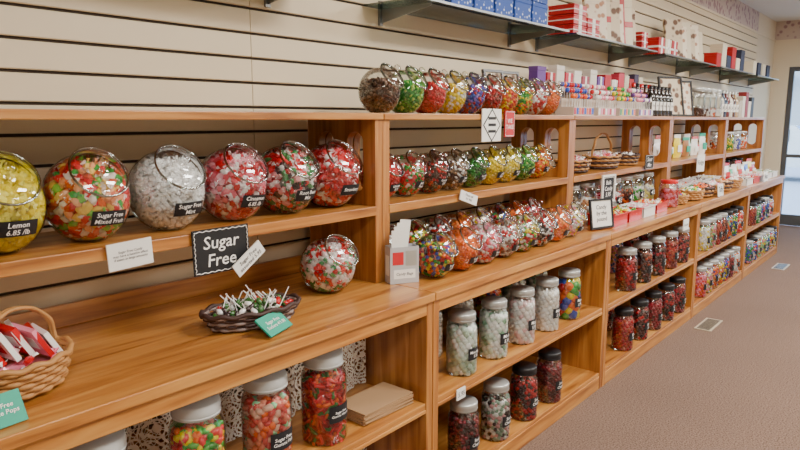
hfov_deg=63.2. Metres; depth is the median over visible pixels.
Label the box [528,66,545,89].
carton
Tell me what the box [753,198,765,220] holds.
candy jar
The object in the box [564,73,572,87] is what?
carton
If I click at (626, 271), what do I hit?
candy jar
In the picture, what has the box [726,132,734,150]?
candy jar
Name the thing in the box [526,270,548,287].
candy jar
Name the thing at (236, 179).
candy jar
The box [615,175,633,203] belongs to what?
candy jar
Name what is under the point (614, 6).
gift box
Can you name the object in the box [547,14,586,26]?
gift box
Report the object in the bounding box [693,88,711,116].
candy jar
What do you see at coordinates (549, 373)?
candy jar
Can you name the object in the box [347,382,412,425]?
paper bags
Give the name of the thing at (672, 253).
candy jar
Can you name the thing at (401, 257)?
dispenser box
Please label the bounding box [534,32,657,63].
ledge
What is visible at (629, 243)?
candy jar
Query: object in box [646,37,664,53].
gift box
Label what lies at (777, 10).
ceiling
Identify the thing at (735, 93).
syrup bottle
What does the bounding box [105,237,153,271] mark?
price card
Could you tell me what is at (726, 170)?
pouch
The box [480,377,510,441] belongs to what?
candy jar
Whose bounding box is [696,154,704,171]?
price card
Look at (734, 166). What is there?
pouch
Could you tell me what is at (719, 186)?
price card
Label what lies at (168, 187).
candy jar
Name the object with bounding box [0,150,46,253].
candy jar
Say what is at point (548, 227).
candy jar
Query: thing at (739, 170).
pouch
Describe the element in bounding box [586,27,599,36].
gift box
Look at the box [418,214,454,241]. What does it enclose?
candy jar
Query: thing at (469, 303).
candy jar
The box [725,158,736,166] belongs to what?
candy jar
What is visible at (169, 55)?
wall
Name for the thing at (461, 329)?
candy jar
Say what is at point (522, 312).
candy jar
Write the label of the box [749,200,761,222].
candy jar
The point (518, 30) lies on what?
ledge
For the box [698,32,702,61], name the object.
gift box
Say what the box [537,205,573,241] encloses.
candy jar
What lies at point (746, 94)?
carton
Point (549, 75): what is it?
carton
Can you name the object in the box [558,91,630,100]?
display riser
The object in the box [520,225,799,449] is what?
floor
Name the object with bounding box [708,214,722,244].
candy jar
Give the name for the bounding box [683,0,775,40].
trim slatwall top
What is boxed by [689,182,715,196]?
wicker basket
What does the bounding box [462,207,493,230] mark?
candy jar
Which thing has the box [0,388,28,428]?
price card
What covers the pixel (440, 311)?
candy jar
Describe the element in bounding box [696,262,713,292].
candy jar
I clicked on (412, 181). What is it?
candy jar
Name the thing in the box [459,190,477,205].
price card
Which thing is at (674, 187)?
tray
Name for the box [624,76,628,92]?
carton
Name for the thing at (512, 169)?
candy jar
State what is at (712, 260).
candy jar
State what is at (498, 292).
candy jar
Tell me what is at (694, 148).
pouch
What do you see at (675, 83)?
picture frame
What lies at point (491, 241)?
candy jar
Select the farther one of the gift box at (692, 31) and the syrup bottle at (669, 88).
the gift box at (692, 31)
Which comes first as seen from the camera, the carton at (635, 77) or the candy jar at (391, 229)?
the candy jar at (391, 229)
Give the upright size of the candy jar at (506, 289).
0.265 m
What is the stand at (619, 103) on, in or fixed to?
on the display shelf at (615, 362)
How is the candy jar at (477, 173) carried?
in the display shelf at (580, 341)
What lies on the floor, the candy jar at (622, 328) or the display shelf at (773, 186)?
the display shelf at (773, 186)
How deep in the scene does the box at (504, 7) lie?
3.32 m
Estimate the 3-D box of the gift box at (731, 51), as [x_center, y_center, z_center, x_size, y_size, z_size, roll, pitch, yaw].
[3.478,-1.757,6.898,0.123,0.240,0.163,8,12,39]
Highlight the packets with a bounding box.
[0,319,62,366]
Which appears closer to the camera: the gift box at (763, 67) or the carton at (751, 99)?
the carton at (751, 99)
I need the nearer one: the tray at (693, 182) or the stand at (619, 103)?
the stand at (619, 103)
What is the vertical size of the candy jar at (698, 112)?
0.260 m
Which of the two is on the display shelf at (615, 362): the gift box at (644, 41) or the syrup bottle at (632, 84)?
the syrup bottle at (632, 84)
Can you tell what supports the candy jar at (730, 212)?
in the display shelf at (714, 158)
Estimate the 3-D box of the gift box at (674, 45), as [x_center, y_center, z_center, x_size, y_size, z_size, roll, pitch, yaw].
[2.240,-1.467,5.445,0.126,0.132,0.146,8,12,39]
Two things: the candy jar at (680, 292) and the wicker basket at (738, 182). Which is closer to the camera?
the candy jar at (680, 292)
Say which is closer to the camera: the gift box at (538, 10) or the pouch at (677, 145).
the gift box at (538, 10)
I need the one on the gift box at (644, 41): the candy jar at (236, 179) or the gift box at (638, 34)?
the gift box at (638, 34)
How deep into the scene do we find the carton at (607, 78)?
4.65 m
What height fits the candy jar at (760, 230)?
0.230 m
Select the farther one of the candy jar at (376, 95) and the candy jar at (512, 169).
the candy jar at (512, 169)
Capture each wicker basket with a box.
[0,306,73,400]
[199,285,300,332]
[554,155,591,172]
[582,133,621,168]
[612,151,639,164]
[678,191,689,203]
[679,185,704,199]
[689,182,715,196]
[702,180,724,193]
[709,178,733,190]
[719,175,742,187]
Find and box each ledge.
[264,0,276,7]
[364,0,568,46]
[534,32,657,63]
[628,53,716,74]
[689,66,753,81]
[729,75,778,85]
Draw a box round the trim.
[775,20,799,39]
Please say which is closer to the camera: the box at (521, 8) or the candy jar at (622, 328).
the box at (521, 8)
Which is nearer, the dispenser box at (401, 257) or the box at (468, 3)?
the dispenser box at (401, 257)
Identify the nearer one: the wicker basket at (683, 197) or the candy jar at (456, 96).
the candy jar at (456, 96)
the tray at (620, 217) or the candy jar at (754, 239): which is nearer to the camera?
the tray at (620, 217)
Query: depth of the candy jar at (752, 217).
6.56 m
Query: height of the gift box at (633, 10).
0.291 m
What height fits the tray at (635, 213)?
0.091 m
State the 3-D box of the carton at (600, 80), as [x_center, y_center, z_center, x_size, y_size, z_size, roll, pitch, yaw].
[1.391,-0.986,4.598,0.066,0.122,0.111,8,12,39]
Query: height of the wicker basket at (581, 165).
0.118 m
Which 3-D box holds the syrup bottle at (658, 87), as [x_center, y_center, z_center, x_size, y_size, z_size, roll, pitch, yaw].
[2.006,-0.961,5.051,0.072,0.230,0.068,8,12,39]
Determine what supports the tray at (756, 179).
in the display shelf at (773, 186)
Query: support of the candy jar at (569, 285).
in the display shelf at (580, 341)
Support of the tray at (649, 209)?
in the display shelf at (615, 362)
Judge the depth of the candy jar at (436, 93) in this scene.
2.83 m
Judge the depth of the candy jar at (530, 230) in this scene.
3.12 m
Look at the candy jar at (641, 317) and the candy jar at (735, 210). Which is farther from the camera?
the candy jar at (735, 210)
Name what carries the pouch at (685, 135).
in the display shelf at (714, 158)
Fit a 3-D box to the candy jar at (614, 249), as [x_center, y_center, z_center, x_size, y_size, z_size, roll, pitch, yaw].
[1.503,0.199,4.569,0.133,0.265,0.132,8,12,39]
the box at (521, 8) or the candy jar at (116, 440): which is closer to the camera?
the candy jar at (116, 440)
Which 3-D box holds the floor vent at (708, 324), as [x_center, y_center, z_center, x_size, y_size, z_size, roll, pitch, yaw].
[2.362,0.760,4.975,0.120,0.006,0.340,8,12,39]
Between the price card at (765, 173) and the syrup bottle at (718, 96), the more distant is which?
the price card at (765, 173)
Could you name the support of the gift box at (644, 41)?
on the gift box at (640, 45)
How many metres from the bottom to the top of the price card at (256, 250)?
0.105 m
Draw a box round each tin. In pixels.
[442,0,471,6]
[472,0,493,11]
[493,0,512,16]
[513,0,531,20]
[530,0,547,4]
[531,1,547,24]
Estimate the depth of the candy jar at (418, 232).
2.87 m
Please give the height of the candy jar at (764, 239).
0.230 m
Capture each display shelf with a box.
[0,109,434,449]
[325,113,610,449]
[523,115,701,386]
[630,116,750,317]
[692,117,784,278]
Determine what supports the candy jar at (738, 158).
in the display shelf at (773, 186)
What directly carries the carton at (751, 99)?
on the display shelf at (773, 186)
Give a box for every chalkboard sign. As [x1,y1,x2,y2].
[191,223,248,276]
[601,174,615,200]
[644,155,653,168]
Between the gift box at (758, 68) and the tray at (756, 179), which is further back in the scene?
the gift box at (758, 68)
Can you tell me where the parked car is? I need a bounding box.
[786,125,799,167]
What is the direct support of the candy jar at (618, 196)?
in the display shelf at (615, 362)
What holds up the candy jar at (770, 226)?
in the display shelf at (773, 186)
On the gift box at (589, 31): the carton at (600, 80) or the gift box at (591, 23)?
the gift box at (591, 23)
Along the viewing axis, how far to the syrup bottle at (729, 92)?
6.77 m
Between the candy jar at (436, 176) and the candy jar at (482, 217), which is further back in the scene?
the candy jar at (482, 217)
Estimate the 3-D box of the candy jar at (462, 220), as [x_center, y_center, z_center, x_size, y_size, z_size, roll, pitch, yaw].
[0.270,0.027,3.159,0.210,0.201,0.155,6,11,34]
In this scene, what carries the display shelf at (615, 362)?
on the floor
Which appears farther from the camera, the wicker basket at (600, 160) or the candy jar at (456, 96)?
the wicker basket at (600, 160)
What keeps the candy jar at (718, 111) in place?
on the display shelf at (714, 158)
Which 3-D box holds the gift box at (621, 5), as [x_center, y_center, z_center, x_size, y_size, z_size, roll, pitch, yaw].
[1.499,-1.411,4.587,0.163,0.291,0.077,-3,10,-16]
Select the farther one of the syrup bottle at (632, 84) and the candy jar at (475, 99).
the syrup bottle at (632, 84)
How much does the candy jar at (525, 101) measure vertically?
0.199 m
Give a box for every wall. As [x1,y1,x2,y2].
[0,0,775,314]
[763,39,799,174]
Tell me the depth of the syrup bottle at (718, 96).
6.50 m
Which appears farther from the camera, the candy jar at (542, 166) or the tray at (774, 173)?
the tray at (774, 173)
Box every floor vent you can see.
[694,318,722,331]
[771,263,789,269]
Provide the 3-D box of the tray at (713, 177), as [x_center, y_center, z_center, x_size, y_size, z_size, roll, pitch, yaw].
[2.979,-0.440,6.319,0.198,0.113,0.276,8,12,39]
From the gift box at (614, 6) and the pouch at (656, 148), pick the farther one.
the pouch at (656, 148)
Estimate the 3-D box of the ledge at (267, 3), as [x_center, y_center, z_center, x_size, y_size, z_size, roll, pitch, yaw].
[-0.762,-0.810,1.967,0.332,0.110,1.400,8,12,39]
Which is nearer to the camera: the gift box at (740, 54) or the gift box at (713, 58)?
the gift box at (713, 58)
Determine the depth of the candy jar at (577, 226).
3.51 m
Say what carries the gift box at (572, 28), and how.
on the ledge at (616, 50)
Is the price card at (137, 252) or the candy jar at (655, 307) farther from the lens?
the candy jar at (655, 307)
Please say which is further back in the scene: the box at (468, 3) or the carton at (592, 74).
the carton at (592, 74)
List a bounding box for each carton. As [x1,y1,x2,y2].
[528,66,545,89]
[545,72,555,89]
[548,65,564,90]
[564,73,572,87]
[566,71,581,88]
[581,76,588,92]
[582,70,596,92]
[596,77,603,85]
[597,75,610,94]
[610,80,617,94]
[611,74,624,91]
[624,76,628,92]
[628,74,638,88]
[629,79,633,92]
[736,96,745,116]
[738,92,748,116]
[738,101,742,116]
[747,101,750,116]
[748,97,754,116]
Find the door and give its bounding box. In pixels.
[779,67,799,225]
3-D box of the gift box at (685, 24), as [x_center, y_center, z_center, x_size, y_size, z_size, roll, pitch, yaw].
[2.502,-1.628,5.772,0.173,0.340,0.085,-3,10,-16]
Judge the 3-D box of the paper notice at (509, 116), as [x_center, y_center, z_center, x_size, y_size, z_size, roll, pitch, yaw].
[0.532,-0.491,3.154,0.007,0.125,0.090,8,12,39]
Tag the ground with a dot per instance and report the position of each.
(791, 196)
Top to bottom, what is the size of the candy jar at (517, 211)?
0.201 m
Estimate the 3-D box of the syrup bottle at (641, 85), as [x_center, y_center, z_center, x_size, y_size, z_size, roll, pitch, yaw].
[1.888,-0.978,5.096,0.076,0.250,0.072,8,12,39]
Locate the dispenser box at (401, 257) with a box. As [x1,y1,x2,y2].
[385,219,418,284]
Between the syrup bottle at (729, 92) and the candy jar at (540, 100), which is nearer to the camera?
the candy jar at (540, 100)
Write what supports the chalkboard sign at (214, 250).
attached to the display shelf at (139, 355)
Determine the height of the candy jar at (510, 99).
0.199 m
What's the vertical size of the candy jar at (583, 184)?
0.235 m
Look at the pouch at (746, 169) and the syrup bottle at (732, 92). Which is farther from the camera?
the pouch at (746, 169)
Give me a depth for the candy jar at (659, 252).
4.46 m
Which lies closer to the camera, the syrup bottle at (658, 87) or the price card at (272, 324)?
the price card at (272, 324)
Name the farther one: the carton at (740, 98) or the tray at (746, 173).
the carton at (740, 98)
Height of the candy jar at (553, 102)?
0.199 m
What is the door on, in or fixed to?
in the wall at (778, 93)
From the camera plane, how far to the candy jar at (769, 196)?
7.17 m
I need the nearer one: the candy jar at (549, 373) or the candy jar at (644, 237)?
the candy jar at (549, 373)
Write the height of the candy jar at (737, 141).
0.200 m
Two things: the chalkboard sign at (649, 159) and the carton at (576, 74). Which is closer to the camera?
the carton at (576, 74)
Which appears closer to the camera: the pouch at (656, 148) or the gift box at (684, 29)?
the pouch at (656, 148)
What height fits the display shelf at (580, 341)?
1.575 m
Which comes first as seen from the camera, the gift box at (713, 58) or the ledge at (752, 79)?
the gift box at (713, 58)
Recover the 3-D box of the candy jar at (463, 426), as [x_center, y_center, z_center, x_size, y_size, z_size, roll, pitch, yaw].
[0.274,0.880,2.803,0.137,0.265,0.136,8,12,39]
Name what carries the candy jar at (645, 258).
in the display shelf at (615, 362)
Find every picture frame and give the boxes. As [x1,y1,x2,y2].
[481,69,504,86]
[503,71,519,87]
[657,76,684,116]
[677,81,693,116]
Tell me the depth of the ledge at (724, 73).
6.86 m
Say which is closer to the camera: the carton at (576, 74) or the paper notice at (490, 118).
the paper notice at (490, 118)
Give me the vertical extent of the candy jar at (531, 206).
0.201 m
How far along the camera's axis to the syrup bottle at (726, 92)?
6.68 m
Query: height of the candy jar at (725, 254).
0.250 m
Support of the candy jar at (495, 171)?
in the display shelf at (580, 341)
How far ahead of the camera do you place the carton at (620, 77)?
4.84 m
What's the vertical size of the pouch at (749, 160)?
0.200 m
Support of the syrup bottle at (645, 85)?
on the display shelf at (615, 362)
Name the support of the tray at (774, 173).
in the display shelf at (773, 186)
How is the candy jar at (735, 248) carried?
in the display shelf at (714, 158)
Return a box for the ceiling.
[739,0,799,21]
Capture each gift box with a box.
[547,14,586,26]
[548,3,586,15]
[548,24,585,34]
[582,0,606,38]
[585,18,599,29]
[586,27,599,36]
[606,0,610,39]
[610,0,632,44]
[610,1,620,41]
[619,4,623,42]
[632,8,635,45]
[636,32,647,38]
[636,38,647,44]
[636,44,647,48]
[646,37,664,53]
[662,18,682,56]
[664,39,671,53]
[671,41,677,54]
[682,22,691,58]
[682,26,686,57]
[690,25,698,60]
[690,29,695,59]
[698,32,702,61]
[704,52,721,66]
[710,44,727,66]
[726,55,730,67]
[727,47,736,68]
[735,58,739,69]
[736,50,744,70]
[744,61,756,74]
[756,62,761,74]
[761,64,765,75]
[765,65,769,76]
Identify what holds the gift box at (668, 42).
on the ledge at (682, 64)
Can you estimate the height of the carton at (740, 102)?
0.180 m
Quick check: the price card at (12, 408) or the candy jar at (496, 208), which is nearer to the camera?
the price card at (12, 408)
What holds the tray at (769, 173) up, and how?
in the display shelf at (773, 186)
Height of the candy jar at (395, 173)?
0.197 m
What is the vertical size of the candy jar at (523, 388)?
0.265 m
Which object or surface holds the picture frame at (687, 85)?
on the display shelf at (714, 158)
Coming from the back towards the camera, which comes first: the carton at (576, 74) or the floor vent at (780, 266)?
the floor vent at (780, 266)
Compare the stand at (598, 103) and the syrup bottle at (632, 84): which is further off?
the syrup bottle at (632, 84)
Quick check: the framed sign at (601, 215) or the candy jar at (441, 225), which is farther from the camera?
the framed sign at (601, 215)
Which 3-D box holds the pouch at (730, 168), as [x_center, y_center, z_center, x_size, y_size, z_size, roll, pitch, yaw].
[3.412,-0.526,6.730,0.130,0.150,0.058,-7,12,-38]
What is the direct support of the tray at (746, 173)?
in the display shelf at (773, 186)
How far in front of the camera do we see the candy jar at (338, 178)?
2.41 m
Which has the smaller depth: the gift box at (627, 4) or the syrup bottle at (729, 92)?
the gift box at (627, 4)
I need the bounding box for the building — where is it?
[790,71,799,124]
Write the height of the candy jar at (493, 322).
0.265 m
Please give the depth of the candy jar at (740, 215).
6.14 m
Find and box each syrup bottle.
[630,83,637,101]
[639,84,644,108]
[643,84,647,93]
[645,85,654,115]
[653,86,658,115]
[657,86,662,115]
[660,87,665,115]
[664,87,669,115]
[668,87,672,115]
[716,93,723,116]
[722,90,726,116]
[725,91,729,116]
[728,91,732,116]
[731,91,735,116]
[734,92,738,116]
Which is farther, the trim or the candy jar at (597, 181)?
the trim
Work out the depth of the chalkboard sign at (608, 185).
4.12 m
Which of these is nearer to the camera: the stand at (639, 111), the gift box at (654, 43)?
the stand at (639, 111)
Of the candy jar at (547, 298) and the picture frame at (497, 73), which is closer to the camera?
the candy jar at (547, 298)
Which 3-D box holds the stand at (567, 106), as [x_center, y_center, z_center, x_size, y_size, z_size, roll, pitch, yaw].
[1.060,-0.763,3.931,0.122,0.197,0.280,8,12,39]
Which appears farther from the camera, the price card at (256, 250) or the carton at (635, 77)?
the carton at (635, 77)
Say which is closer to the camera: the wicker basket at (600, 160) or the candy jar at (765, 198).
the wicker basket at (600, 160)
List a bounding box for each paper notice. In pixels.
[481,108,501,141]
[504,111,514,136]
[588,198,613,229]
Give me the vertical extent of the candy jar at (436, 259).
0.194 m
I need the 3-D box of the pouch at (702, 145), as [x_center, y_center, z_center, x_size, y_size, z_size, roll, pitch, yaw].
[2.886,-0.777,6.210,0.110,0.200,0.058,-7,12,-38]
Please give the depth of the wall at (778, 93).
9.53 m
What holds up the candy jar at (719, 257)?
in the display shelf at (714, 158)
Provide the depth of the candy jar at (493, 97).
3.18 m
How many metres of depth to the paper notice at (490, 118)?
3.03 m
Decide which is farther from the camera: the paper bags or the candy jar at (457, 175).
the candy jar at (457, 175)
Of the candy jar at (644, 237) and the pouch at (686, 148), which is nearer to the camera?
the candy jar at (644, 237)
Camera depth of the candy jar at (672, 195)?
4.72 m
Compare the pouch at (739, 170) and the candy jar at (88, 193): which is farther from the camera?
the pouch at (739, 170)
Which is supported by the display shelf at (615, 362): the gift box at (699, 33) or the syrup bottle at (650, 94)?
the syrup bottle at (650, 94)
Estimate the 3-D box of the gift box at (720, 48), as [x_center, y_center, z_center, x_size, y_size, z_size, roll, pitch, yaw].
[3.234,-1.711,6.610,0.123,0.240,0.163,8,12,39]
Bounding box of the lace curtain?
[124,339,365,449]
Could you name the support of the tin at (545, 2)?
on the gift box at (538, 10)
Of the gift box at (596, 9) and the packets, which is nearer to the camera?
the packets
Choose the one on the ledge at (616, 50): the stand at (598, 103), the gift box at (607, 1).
the gift box at (607, 1)
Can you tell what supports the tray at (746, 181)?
in the display shelf at (773, 186)
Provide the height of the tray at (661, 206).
0.090 m
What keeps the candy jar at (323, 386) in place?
in the display shelf at (139, 355)
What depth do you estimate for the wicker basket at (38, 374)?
1.50 m
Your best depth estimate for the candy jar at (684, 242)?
4.86 m
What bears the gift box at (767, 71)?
on the ledge at (752, 79)
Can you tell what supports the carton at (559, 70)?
on the display riser
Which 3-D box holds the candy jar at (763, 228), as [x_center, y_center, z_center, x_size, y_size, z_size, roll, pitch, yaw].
[4.197,0.148,7.429,0.133,0.230,0.132,8,12,39]
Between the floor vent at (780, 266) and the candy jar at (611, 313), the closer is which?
the candy jar at (611, 313)
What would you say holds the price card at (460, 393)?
attached to the display shelf at (580, 341)
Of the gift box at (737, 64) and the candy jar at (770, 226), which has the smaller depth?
the gift box at (737, 64)
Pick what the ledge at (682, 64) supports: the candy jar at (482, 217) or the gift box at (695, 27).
the gift box at (695, 27)
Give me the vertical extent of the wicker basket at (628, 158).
0.097 m
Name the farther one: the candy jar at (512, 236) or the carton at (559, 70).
the carton at (559, 70)
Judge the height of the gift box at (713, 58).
0.140 m
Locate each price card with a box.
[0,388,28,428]
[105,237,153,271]
[232,240,264,276]
[254,312,292,337]
[456,386,465,400]
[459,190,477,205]
[683,218,688,230]
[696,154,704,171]
[717,183,723,196]
[763,171,767,181]
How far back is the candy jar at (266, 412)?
1.94 m
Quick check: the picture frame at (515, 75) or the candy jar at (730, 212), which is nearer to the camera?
the picture frame at (515, 75)
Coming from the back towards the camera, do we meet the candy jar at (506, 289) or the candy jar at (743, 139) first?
the candy jar at (743, 139)
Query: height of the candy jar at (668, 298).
0.265 m
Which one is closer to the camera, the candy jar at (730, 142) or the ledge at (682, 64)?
the ledge at (682, 64)
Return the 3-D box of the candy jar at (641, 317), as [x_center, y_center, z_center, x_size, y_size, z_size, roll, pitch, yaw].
[1.599,0.628,4.359,0.133,0.265,0.132,8,12,39]
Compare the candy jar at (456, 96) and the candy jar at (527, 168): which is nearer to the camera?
the candy jar at (456, 96)
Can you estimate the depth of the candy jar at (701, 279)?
5.35 m
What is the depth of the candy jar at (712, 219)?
5.43 m
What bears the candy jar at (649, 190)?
in the display shelf at (615, 362)
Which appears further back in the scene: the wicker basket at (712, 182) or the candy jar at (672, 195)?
the wicker basket at (712, 182)
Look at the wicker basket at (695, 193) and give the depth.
5.10 m
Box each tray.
[587,209,629,227]
[613,204,643,222]
[620,201,656,217]
[634,198,668,213]
[669,182,691,187]
[669,185,680,189]
[679,178,700,184]
[681,176,711,182]
[693,174,720,179]
[733,175,760,182]
[736,176,753,185]
[739,172,763,180]
[747,170,772,178]
[754,169,777,176]
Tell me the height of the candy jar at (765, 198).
0.230 m
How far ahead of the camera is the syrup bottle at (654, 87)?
4.96 m
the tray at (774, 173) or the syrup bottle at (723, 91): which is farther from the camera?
the tray at (774, 173)
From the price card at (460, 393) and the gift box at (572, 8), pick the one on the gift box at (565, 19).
the gift box at (572, 8)
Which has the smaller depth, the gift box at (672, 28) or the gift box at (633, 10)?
the gift box at (633, 10)
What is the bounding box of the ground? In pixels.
[782,167,799,226]
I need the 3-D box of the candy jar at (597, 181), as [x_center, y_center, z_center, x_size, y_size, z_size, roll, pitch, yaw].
[1.323,-0.189,4.382,0.171,0.235,0.170,8,12,39]
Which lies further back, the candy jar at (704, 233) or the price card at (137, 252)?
the candy jar at (704, 233)
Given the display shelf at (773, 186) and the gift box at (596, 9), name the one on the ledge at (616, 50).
the gift box at (596, 9)
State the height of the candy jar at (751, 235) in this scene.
0.230 m
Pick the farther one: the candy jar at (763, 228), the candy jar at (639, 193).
the candy jar at (763, 228)
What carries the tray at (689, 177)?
in the display shelf at (714, 158)
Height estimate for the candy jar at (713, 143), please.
0.200 m
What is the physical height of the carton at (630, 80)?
0.290 m
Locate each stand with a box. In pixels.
[555,82,593,114]
[583,84,615,115]
[604,86,634,115]
[625,88,652,115]
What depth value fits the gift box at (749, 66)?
7.58 m
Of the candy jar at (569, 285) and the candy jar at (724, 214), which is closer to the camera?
the candy jar at (569, 285)
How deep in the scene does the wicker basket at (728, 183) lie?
5.79 m
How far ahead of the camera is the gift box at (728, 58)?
6.71 m
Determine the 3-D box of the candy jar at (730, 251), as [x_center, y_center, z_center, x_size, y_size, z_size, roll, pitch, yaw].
[3.055,0.357,6.080,0.133,0.250,0.132,8,12,39]
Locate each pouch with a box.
[652,139,659,155]
[672,134,681,157]
[681,137,690,156]
[684,134,691,153]
[690,139,698,154]
[698,133,706,153]
[724,163,729,175]
[729,167,733,175]
[731,164,737,175]
[735,160,741,174]
[742,162,748,172]
[746,158,752,171]
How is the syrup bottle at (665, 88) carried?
on the display shelf at (714, 158)
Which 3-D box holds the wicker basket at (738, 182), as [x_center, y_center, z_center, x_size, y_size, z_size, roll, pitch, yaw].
[3.124,-0.418,6.133,0.199,0.112,0.280,9,13,42]
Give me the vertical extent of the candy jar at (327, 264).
0.218 m
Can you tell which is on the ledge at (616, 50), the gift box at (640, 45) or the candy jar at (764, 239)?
the gift box at (640, 45)
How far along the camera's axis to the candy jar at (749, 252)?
6.62 m
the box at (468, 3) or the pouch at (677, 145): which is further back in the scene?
the pouch at (677, 145)
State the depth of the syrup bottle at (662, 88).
5.09 m
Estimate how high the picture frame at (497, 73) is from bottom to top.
0.254 m
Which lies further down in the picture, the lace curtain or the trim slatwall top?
the lace curtain
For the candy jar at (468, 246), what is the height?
0.194 m
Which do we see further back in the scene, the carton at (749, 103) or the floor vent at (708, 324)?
the carton at (749, 103)
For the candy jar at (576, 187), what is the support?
in the display shelf at (615, 362)
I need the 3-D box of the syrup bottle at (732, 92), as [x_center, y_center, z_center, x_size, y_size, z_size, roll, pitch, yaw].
[3.515,-1.279,6.891,0.094,0.270,0.090,8,12,39]
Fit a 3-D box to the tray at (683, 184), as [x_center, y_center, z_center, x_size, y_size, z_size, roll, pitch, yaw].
[2.371,-0.319,5.599,0.199,0.103,0.276,8,12,39]
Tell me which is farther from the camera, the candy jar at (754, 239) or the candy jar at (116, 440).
the candy jar at (754, 239)
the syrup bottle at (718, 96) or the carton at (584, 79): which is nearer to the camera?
the carton at (584, 79)
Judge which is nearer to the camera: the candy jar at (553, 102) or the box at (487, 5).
the box at (487, 5)
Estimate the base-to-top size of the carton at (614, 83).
0.112 m
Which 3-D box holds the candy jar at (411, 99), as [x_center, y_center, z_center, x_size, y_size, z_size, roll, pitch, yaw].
[0.025,-0.573,2.749,0.208,0.199,0.151,6,11,34]
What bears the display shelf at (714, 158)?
on the floor
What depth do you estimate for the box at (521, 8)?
3.46 m
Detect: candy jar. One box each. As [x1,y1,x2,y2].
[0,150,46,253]
[42,147,131,241]
[68,429,126,449]
[127,144,206,229]
[168,394,226,449]
[200,142,268,220]
[241,369,292,449]
[258,141,319,212]
[300,234,358,292]
[301,348,346,446]
[306,139,362,206]
[358,63,403,112]
[360,153,403,197]
[389,65,427,112]
[390,224,396,244]
[391,150,427,195]
[408,219,431,243]
[411,149,450,192]
[413,68,449,113]
[415,231,458,277]
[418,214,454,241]
[433,70,469,113]
[434,148,470,189]
[438,310,442,357]
[439,225,481,270]
[441,210,474,235]
[446,308,477,376]
[447,298,473,322]
[447,395,479,449]
[453,72,488,113]
[453,147,489,186]
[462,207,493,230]
[463,220,503,263]
[471,73,505,113]
[472,146,507,184]
[475,288,501,328]
[477,203,512,225]
[479,296,508,359]
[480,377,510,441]
[485,216,523,257]
[488,75,521,113]
[489,145,523,181]
[494,200,527,220]
[502,279,526,310]
[503,212,541,251]
[505,77,536,114]
[505,144,538,179]
[508,285,535,344]
[510,361,537,421]
[511,197,543,217]
[520,78,550,114]
[520,208,557,245]
[521,143,552,177]
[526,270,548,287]
[533,79,563,114]
[534,275,559,331]
[536,347,561,403]
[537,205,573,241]
[553,202,587,236]
[558,267,580,319]
[573,181,595,219]
[573,184,580,211]
[583,179,601,198]
[597,177,621,206]
[607,308,614,330]
[610,242,623,273]
[611,306,633,350]
[614,246,637,291]
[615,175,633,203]
[621,173,644,200]
[623,236,639,258]
[628,297,648,339]
[631,240,652,282]
[632,171,654,198]
[635,231,653,251]
[642,289,662,329]
[646,235,666,275]
[656,282,674,320]
[658,179,678,207]
[659,230,678,268]
[667,276,685,312]
[671,226,689,262]
[692,87,705,116]
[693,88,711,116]
[694,265,707,297]
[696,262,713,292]
[697,89,716,116]
[698,219,710,250]
[700,216,716,247]
[704,258,718,288]
[705,90,722,116]
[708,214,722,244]
[710,133,717,148]
[710,255,724,284]
[713,212,727,241]
[715,252,729,280]
[719,210,732,238]
[721,249,734,277]
[724,208,737,235]
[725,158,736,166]
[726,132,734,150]
[727,131,740,149]
[727,245,740,272]
[730,157,742,164]
[730,205,743,232]
[734,131,747,148]
[744,239,753,263]
[746,237,757,259]
[748,202,756,225]
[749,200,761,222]
[750,234,762,256]
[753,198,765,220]
[754,232,766,253]
[757,197,769,218]
[758,229,769,251]
[761,195,773,216]
[762,227,773,248]
[766,225,776,245]
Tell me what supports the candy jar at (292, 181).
in the display shelf at (139, 355)
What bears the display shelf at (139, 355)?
on the floor
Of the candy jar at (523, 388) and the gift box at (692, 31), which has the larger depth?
the gift box at (692, 31)
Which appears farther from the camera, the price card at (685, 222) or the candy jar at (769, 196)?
the candy jar at (769, 196)
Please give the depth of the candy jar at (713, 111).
6.19 m
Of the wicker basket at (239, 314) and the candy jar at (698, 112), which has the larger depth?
the candy jar at (698, 112)

